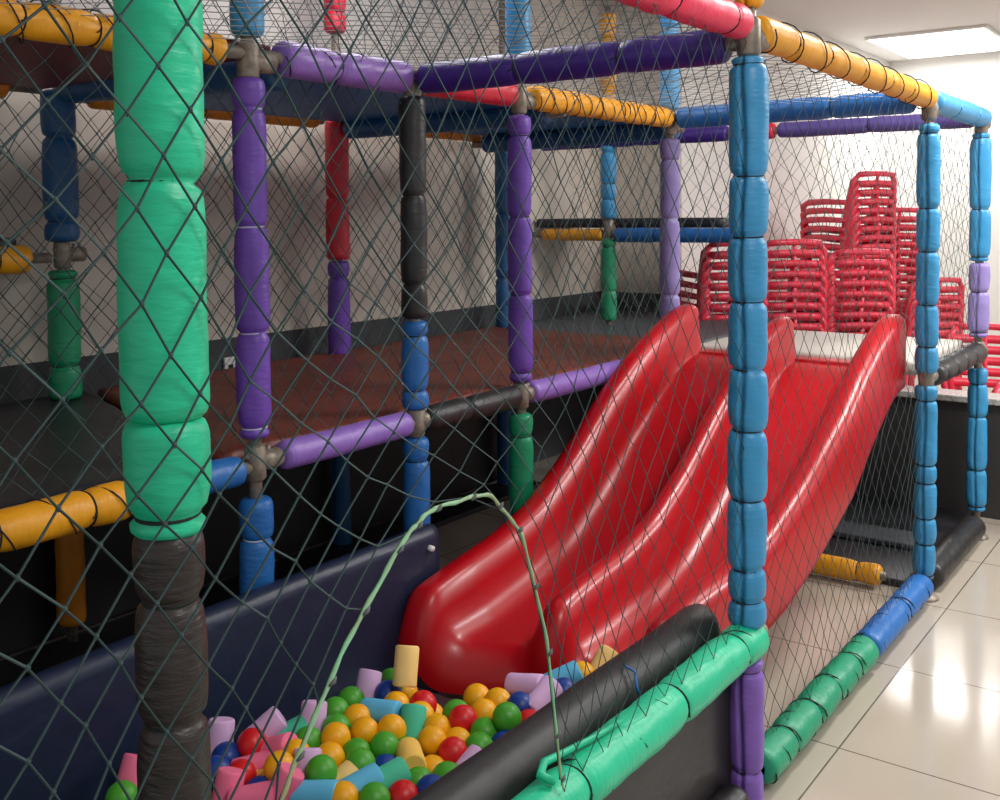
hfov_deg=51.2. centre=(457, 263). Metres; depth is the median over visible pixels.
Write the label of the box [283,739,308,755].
ball
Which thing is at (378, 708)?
cylinder
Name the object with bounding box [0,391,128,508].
platform floor
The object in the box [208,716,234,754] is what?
cylinder
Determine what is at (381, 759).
ball
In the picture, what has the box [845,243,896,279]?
armchair
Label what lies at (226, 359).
wall socket
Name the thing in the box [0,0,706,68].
net
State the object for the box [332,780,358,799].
ball
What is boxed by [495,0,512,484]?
post
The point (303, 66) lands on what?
beam
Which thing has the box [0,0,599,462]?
wall
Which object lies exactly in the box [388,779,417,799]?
ball
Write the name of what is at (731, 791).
beam
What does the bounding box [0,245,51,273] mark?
beam
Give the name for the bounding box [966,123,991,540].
post
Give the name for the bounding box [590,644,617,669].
cylinder
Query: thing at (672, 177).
post
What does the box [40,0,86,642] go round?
post
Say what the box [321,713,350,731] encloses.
ball
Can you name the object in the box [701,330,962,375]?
mat
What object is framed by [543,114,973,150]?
beam
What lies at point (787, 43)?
beam
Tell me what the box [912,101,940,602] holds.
post
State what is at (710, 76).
net
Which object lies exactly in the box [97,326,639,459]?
platform floor
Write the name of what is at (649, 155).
wall
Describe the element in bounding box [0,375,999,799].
floor
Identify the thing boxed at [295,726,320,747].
ball
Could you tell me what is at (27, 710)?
wall
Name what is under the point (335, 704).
ball
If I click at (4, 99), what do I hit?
safety net
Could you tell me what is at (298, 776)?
cylinder
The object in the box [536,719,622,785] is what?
strap
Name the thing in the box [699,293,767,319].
armchair
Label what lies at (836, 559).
beam
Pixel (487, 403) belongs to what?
beam
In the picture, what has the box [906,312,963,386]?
armchair
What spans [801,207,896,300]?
armchair
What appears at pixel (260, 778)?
ball
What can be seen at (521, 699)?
ball
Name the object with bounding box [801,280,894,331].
armchair
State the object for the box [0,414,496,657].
panel
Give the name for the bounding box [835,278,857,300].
armchair
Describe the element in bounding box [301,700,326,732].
cylinder
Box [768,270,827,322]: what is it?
armchair
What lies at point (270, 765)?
ball
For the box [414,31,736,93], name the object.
beam
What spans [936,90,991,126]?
beam
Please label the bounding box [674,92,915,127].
beam
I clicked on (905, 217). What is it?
armchair
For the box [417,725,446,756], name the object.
ball
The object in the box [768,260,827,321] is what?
armchair
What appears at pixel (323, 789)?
cylinder
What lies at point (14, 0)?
safety net
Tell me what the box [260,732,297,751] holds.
cylinder
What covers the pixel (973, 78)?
wall
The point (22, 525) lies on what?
beam
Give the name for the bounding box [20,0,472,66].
safety net
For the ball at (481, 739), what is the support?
on the ball
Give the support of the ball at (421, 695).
on the ball
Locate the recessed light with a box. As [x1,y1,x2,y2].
[864,24,999,58]
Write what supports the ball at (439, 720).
on the ball
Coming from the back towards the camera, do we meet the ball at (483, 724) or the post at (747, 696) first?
the post at (747, 696)
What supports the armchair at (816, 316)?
on the armchair at (804, 326)
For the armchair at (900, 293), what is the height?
0.888 m
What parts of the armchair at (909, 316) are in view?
backrest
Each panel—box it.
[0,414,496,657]
[603,684,730,799]
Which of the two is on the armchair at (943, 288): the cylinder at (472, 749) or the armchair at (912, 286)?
the armchair at (912, 286)
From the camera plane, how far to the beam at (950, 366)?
4.87 m
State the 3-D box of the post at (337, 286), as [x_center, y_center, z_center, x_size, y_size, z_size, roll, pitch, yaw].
[-0.592,-0.047,5.248,0.124,3.000,0.152,1,3,37]
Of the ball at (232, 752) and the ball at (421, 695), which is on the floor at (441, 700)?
the ball at (232, 752)
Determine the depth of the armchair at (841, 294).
6.95 m
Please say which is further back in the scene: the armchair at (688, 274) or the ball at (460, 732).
the armchair at (688, 274)
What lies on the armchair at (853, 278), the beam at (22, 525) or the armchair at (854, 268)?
the armchair at (854, 268)
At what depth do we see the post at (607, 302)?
6.59 m
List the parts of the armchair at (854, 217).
armrest, backrest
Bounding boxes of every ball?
[105,780,136,799]
[211,741,240,763]
[211,755,229,789]
[229,759,256,784]
[237,727,266,756]
[246,775,267,784]
[263,750,293,779]
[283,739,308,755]
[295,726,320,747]
[305,754,337,779]
[318,741,344,766]
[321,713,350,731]
[321,722,350,747]
[326,696,348,716]
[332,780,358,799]
[338,686,364,705]
[343,703,370,724]
[343,738,370,758]
[345,747,375,768]
[350,716,377,744]
[358,782,390,799]
[370,731,398,757]
[374,680,400,698]
[375,754,395,766]
[378,714,406,738]
[381,668,402,689]
[384,691,409,703]
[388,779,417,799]
[401,686,417,700]
[409,690,436,712]
[409,766,431,784]
[413,701,434,718]
[416,774,440,792]
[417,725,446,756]
[423,714,450,732]
[425,755,443,772]
[432,761,457,776]
[435,703,442,713]
[438,736,466,762]
[442,699,466,717]
[445,727,469,741]
[448,704,476,732]
[463,683,488,706]
[465,731,492,748]
[470,717,497,738]
[471,698,495,718]
[485,687,509,705]
[492,702,521,730]
[492,730,508,740]
[507,691,530,710]
[521,709,535,720]
[556,677,574,691]
[576,661,593,677]
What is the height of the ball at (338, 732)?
0.077 m
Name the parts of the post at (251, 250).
tie cord, tie cord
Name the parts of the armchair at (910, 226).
backrest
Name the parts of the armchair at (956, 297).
backrest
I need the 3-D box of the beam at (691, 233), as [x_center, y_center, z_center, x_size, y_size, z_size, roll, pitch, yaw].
[1.091,-0.176,6.530,1.470,0.094,0.096,1,3,37]
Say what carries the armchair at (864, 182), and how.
on the armchair at (859, 193)
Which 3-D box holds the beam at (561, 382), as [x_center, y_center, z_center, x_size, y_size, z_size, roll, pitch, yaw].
[0.661,0.502,4.715,0.095,0.096,1.340,1,3,37]
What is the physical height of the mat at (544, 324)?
0.071 m
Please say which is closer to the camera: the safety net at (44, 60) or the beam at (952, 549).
the safety net at (44, 60)
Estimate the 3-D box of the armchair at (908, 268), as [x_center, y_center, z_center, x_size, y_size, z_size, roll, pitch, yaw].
[3.722,0.455,8.954,0.576,0.888,0.624,0,3,10]
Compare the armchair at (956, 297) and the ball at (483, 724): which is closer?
the ball at (483, 724)
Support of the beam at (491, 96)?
attached to the post at (412, 128)
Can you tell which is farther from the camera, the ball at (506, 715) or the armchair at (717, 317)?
the armchair at (717, 317)
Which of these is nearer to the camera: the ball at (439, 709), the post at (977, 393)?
the ball at (439, 709)
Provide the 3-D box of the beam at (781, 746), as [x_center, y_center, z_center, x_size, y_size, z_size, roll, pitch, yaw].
[1.447,1.429,3.775,0.116,0.115,1.892,1,3,37]
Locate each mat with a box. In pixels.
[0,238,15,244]
[533,310,772,342]
[537,217,728,227]
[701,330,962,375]
[822,494,971,586]
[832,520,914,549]
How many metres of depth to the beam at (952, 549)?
4.91 m
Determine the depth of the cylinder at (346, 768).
2.49 m
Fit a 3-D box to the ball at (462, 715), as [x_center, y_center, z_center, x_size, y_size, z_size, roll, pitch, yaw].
[0.014,1.204,2.744,0.076,0.077,0.077,-1,3,-20]
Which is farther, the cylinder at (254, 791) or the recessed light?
the recessed light
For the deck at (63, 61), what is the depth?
3.27 m
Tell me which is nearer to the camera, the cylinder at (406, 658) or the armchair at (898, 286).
the cylinder at (406, 658)
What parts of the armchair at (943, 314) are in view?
backrest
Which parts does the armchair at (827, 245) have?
armrest, backrest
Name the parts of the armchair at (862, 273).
backrest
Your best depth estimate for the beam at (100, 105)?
4.63 m
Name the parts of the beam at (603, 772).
tie cord, tie cord, tie cord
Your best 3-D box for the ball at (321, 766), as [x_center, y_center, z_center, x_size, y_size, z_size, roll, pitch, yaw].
[-0.324,1.209,2.475,0.077,0.077,0.076,0,3,13]
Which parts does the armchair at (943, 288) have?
backrest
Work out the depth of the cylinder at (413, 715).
2.72 m
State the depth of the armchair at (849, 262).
6.94 m
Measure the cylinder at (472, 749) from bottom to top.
0.108 m
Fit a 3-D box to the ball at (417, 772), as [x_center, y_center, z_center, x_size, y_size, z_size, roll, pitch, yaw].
[-0.096,1.252,2.512,0.077,0.077,0.076,1,3,27]
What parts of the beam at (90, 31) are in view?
tie cord, tie cord, tie cord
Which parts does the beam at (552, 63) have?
tie cord, tie cord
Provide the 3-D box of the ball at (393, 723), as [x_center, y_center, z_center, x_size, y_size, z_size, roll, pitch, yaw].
[-0.171,1.206,2.692,0.077,0.077,0.076,0,3,8]
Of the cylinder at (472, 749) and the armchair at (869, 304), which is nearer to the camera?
the cylinder at (472, 749)
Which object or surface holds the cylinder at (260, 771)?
on the ball
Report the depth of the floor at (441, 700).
3.16 m
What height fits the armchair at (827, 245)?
0.888 m
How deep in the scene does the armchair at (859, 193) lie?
8.07 m
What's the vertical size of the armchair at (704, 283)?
0.888 m
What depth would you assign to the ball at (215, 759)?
2.53 m
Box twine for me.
[622,662,639,694]
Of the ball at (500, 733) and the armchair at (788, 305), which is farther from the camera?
the armchair at (788, 305)
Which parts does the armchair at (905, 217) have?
backrest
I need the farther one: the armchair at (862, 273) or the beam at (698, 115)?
the armchair at (862, 273)
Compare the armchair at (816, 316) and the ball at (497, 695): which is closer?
the ball at (497, 695)
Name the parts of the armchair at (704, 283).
armrest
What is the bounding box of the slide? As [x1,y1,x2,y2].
[398,304,905,694]
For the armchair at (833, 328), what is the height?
0.888 m
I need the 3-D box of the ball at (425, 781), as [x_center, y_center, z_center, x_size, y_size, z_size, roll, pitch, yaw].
[-0.062,1.245,2.452,0.076,0.077,0.076,-3,4,-45]
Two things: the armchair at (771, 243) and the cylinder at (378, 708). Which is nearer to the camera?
the cylinder at (378, 708)
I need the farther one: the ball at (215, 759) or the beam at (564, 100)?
the beam at (564, 100)
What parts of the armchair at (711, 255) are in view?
armrest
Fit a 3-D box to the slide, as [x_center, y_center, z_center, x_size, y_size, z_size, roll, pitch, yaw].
[0.865,0.833,4.033,1.083,1.145,2.380,1,3,37]
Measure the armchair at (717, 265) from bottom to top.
0.888 m
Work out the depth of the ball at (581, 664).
3.02 m
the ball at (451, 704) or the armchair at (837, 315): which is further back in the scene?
the armchair at (837, 315)
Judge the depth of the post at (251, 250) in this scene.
3.01 m
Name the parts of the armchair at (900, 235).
backrest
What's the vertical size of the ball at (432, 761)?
0.077 m
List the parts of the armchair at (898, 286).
backrest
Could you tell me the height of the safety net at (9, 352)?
1.691 m
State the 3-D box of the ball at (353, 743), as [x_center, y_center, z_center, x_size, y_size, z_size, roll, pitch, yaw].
[-0.252,1.225,2.597,0.076,0.077,0.077,0,3,6]
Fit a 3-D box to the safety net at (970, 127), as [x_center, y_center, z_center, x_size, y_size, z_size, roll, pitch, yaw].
[1.684,-0.173,6.075,2.419,1.160,0.054,1,3,37]
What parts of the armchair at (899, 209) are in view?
backrest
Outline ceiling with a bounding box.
[758,0,999,61]
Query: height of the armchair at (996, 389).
0.888 m
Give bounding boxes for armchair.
[678,261,768,305]
[680,243,768,303]
[680,251,768,313]
[680,272,767,314]
[698,283,767,314]
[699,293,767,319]
[700,304,767,319]
[708,314,728,320]
[767,239,826,311]
[767,281,826,322]
[767,302,826,321]
[768,249,826,321]
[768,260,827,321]
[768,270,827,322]
[768,291,826,322]
[768,312,826,331]
[793,323,824,331]
[796,259,894,320]
[796,269,895,331]
[798,248,895,310]
[799,171,896,280]
[800,180,896,290]
[800,189,896,300]
[800,198,895,310]
[800,216,896,249]
[800,234,896,279]
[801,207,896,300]
[801,225,896,280]
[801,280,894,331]
[801,290,895,321]
[826,301,894,332]
[827,311,888,331]
[828,322,875,331]
[835,253,896,290]
[835,268,895,290]
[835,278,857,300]
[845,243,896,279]
[895,275,915,289]
[895,277,964,384]
[895,286,964,389]
[895,291,914,385]
[896,207,918,265]
[896,224,917,282]
[896,232,916,290]
[896,241,916,265]
[896,249,918,299]
[896,258,915,272]
[896,266,915,282]
[896,283,914,378]
[896,300,917,383]
[896,308,917,385]
[897,216,916,274]
[905,295,964,389]
[906,303,963,389]
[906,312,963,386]
[941,323,999,389]
[991,382,999,392]
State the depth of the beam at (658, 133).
5.63 m
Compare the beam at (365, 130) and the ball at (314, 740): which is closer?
the ball at (314, 740)
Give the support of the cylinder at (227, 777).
on the ball
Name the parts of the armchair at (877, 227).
armrest, backrest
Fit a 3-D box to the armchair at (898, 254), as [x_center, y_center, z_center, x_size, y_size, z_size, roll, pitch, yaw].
[3.721,0.315,8.948,0.576,0.888,0.624,0,3,10]
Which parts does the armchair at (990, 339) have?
armrest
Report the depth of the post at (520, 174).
4.13 m
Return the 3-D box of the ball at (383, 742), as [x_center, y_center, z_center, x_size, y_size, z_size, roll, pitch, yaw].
[-0.184,1.217,2.616,0.077,0.078,0.076,0,3,13]
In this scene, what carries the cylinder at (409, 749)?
on the ball at (432, 761)
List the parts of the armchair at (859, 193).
armrest, backrest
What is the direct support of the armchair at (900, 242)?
on the armchair at (898, 254)
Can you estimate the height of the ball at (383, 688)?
0.077 m
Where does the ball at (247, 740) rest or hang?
on the ball
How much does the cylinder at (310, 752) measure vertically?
0.122 m
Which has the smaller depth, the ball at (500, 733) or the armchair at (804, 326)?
the ball at (500, 733)
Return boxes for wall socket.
[223,356,234,368]
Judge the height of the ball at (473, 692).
0.077 m
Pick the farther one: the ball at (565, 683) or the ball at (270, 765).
the ball at (565, 683)
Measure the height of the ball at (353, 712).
0.077 m
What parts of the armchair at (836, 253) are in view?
armrest, armrest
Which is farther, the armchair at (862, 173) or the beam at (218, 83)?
the armchair at (862, 173)
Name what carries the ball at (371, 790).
on the ball
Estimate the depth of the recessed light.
10.01 m
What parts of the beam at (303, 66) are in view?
lacing cord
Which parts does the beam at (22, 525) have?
tie cord, lacing cord, tie cord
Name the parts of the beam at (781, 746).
tie cord, tie cord, tie cord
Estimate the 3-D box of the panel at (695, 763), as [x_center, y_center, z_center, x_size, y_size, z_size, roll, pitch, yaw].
[-0.254,1.382,1.625,0.018,0.430,3.375,1,3,37]
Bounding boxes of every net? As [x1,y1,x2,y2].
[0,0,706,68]
[0,0,745,799]
[0,36,236,496]
[0,99,495,402]
[14,0,658,102]
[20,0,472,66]
[262,74,664,441]
[517,53,884,110]
[569,127,970,343]
[761,61,928,735]
[937,115,979,357]
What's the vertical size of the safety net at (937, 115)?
1.145 m
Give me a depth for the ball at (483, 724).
2.69 m
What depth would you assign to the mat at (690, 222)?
6.58 m
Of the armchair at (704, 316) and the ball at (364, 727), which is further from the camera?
the armchair at (704, 316)
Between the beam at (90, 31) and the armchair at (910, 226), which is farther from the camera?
the armchair at (910, 226)
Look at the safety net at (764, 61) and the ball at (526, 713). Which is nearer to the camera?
the ball at (526, 713)
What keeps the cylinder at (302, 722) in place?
on the cylinder at (277, 723)
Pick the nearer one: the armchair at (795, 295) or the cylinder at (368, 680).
the cylinder at (368, 680)
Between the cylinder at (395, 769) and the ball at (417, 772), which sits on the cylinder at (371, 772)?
the cylinder at (395, 769)
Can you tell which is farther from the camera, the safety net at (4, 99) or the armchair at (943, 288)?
the armchair at (943, 288)
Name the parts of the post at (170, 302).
tie cord, tie cord, tie cord, tie cord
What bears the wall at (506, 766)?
on the floor at (923, 723)
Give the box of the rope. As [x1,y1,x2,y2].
[279,492,565,799]
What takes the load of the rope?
attached to the safety net at (9, 352)
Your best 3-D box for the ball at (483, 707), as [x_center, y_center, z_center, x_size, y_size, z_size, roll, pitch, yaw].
[0.069,1.209,2.794,0.077,0.077,0.076,0,3,16]
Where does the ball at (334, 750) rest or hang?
on the ball
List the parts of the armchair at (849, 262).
backrest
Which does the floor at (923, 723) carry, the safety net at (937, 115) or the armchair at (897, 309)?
the armchair at (897, 309)
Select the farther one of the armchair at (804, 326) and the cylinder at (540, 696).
the armchair at (804, 326)
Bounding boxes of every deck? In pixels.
[0,36,270,88]
[204,79,629,135]
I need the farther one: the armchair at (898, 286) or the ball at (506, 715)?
the armchair at (898, 286)
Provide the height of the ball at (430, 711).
0.078 m
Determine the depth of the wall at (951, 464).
5.85 m
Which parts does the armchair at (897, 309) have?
leg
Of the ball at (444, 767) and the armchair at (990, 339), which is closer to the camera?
the ball at (444, 767)
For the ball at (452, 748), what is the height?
0.077 m
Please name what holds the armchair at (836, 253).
on the armchair at (869, 304)
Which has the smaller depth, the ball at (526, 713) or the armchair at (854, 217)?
the ball at (526, 713)
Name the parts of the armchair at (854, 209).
armrest, backrest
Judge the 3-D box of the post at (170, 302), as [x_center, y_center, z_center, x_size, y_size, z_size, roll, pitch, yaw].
[-0.379,0.179,1.353,0.115,2.900,0.116,-2,3,-34]
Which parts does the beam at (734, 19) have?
tie cord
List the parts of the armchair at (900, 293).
backrest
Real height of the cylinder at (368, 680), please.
0.123 m
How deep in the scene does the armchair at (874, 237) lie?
8.03 m
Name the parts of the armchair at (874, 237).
backrest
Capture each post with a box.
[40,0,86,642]
[112,0,211,799]
[229,0,284,593]
[324,0,351,544]
[398,67,430,531]
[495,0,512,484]
[505,0,536,514]
[600,6,616,324]
[659,15,681,317]
[727,0,769,799]
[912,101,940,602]
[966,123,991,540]
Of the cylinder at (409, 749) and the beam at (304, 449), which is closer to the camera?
the cylinder at (409, 749)
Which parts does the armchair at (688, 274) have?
armrest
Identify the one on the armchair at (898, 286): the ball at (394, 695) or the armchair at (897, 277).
the armchair at (897, 277)
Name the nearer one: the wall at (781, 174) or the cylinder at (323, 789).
the cylinder at (323, 789)
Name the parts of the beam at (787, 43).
tie cord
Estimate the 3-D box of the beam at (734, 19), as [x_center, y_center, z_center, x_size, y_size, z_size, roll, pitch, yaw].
[-0.232,-0.586,1.521,0.099,0.113,3.400,1,3,37]
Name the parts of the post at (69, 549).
tie cord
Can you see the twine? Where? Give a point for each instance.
(627, 667)
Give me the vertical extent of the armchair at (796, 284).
0.888 m
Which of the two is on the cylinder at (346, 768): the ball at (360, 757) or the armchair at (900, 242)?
the ball at (360, 757)
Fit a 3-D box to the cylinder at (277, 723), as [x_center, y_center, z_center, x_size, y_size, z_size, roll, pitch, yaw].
[-0.499,1.206,2.688,0.122,0.112,0.068,-1,3,-20]
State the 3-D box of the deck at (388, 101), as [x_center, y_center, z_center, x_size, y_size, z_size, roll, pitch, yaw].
[-0.101,-0.703,4.781,1.240,0.035,2.860,1,3,37]
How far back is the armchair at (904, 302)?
8.65 m
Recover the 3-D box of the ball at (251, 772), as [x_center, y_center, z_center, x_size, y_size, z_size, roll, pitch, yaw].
[-0.524,1.239,2.514,0.076,0.077,0.077,1,3,30]
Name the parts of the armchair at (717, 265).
armrest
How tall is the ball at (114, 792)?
0.077 m
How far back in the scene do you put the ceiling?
8.88 m
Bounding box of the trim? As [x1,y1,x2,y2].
[897,385,999,405]
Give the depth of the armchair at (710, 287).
6.83 m
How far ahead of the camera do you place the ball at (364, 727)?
2.66 m
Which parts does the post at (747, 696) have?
tie cord, tie cord, tie cord, tie cord, tie cord, tie cord, tie cord, tie cord, tie cord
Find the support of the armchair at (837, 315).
on the armchair at (833, 328)
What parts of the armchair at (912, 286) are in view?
armrest, backrest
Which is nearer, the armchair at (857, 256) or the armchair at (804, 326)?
the armchair at (804, 326)
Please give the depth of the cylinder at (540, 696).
2.81 m
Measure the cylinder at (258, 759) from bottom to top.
0.084 m
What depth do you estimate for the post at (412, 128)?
3.60 m
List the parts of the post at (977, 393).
foot plate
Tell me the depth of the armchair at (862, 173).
8.07 m
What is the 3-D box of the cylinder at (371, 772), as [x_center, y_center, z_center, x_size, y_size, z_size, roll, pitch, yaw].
[-0.232,1.236,2.459,0.118,0.086,0.068,-2,3,-30]
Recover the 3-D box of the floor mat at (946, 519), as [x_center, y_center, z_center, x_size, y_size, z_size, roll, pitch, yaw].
[1.994,1.401,5.524,1.070,0.035,1.370,1,3,37]
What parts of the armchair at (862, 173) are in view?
armrest, seat, leg, backrest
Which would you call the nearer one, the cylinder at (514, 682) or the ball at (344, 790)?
the ball at (344, 790)
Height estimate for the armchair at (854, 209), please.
0.888 m
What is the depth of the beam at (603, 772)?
2.42 m
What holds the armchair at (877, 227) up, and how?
on the armchair at (874, 237)
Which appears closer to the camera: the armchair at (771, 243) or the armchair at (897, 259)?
the armchair at (771, 243)
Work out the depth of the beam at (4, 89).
3.84 m
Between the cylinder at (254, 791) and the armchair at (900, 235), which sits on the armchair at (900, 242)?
the armchair at (900, 235)
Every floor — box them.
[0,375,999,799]
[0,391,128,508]
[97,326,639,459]
[212,687,451,792]
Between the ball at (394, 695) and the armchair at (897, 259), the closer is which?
the ball at (394, 695)
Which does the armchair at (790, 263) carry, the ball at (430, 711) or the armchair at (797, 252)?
the armchair at (797, 252)
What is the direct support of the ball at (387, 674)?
on the floor at (441, 700)
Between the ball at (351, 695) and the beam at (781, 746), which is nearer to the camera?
the ball at (351, 695)
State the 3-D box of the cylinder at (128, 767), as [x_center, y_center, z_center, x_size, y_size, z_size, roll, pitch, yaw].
[-0.779,1.234,2.488,0.068,0.123,0.108,0,3,20]
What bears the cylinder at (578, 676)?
on the ball
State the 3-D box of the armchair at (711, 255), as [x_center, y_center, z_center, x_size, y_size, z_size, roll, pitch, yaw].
[1.795,0.345,7.135,0.576,0.888,0.624,-1,3,-9]
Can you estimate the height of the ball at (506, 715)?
0.076 m
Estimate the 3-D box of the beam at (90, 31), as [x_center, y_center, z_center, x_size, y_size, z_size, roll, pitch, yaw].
[-1.417,-0.550,1.965,0.116,0.115,2.660,1,3,37]
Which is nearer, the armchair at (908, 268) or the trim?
the trim
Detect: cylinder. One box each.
[116,753,136,785]
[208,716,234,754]
[212,766,245,799]
[227,780,273,799]
[231,751,270,769]
[245,706,286,737]
[256,768,263,775]
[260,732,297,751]
[271,762,304,799]
[277,715,307,734]
[290,779,337,799]
[293,747,321,777]
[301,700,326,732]
[336,760,358,779]
[338,763,383,792]
[356,668,381,697]
[360,697,402,723]
[379,757,410,788]
[392,645,418,687]
[395,737,426,768]
[400,703,426,739]
[456,744,481,764]
[504,673,544,695]
[529,676,562,710]
[543,661,582,683]
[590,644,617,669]
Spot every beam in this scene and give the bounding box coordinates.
[0,0,245,65]
[0,84,42,98]
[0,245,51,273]
[0,457,252,551]
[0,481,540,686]
[56,61,290,103]
[83,101,324,127]
[259,41,415,92]
[275,412,414,468]
[342,107,566,138]
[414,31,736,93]
[422,85,519,106]
[425,386,522,430]
[426,132,482,141]
[472,124,684,152]
[511,624,768,799]
[527,85,674,128]
[528,358,623,402]
[532,228,732,242]
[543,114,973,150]
[614,0,753,38]
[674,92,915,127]
[710,784,749,799]
[757,15,937,108]
[761,574,933,783]
[810,554,886,584]
[930,515,985,588]
[934,343,987,385]
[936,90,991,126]
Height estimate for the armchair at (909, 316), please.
0.888 m
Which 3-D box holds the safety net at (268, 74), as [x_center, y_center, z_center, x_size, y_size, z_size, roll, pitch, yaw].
[0.228,-0.074,4.166,0.052,1.166,2.754,1,3,38]
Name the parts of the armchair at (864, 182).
armrest, backrest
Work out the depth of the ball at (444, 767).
2.50 m
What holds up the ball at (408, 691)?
on the floor at (441, 700)
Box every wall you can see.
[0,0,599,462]
[0,523,441,799]
[410,603,719,799]
[599,1,679,389]
[680,0,889,311]
[854,396,999,519]
[888,52,999,367]
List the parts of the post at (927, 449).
foot plate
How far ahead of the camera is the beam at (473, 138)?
5.93 m

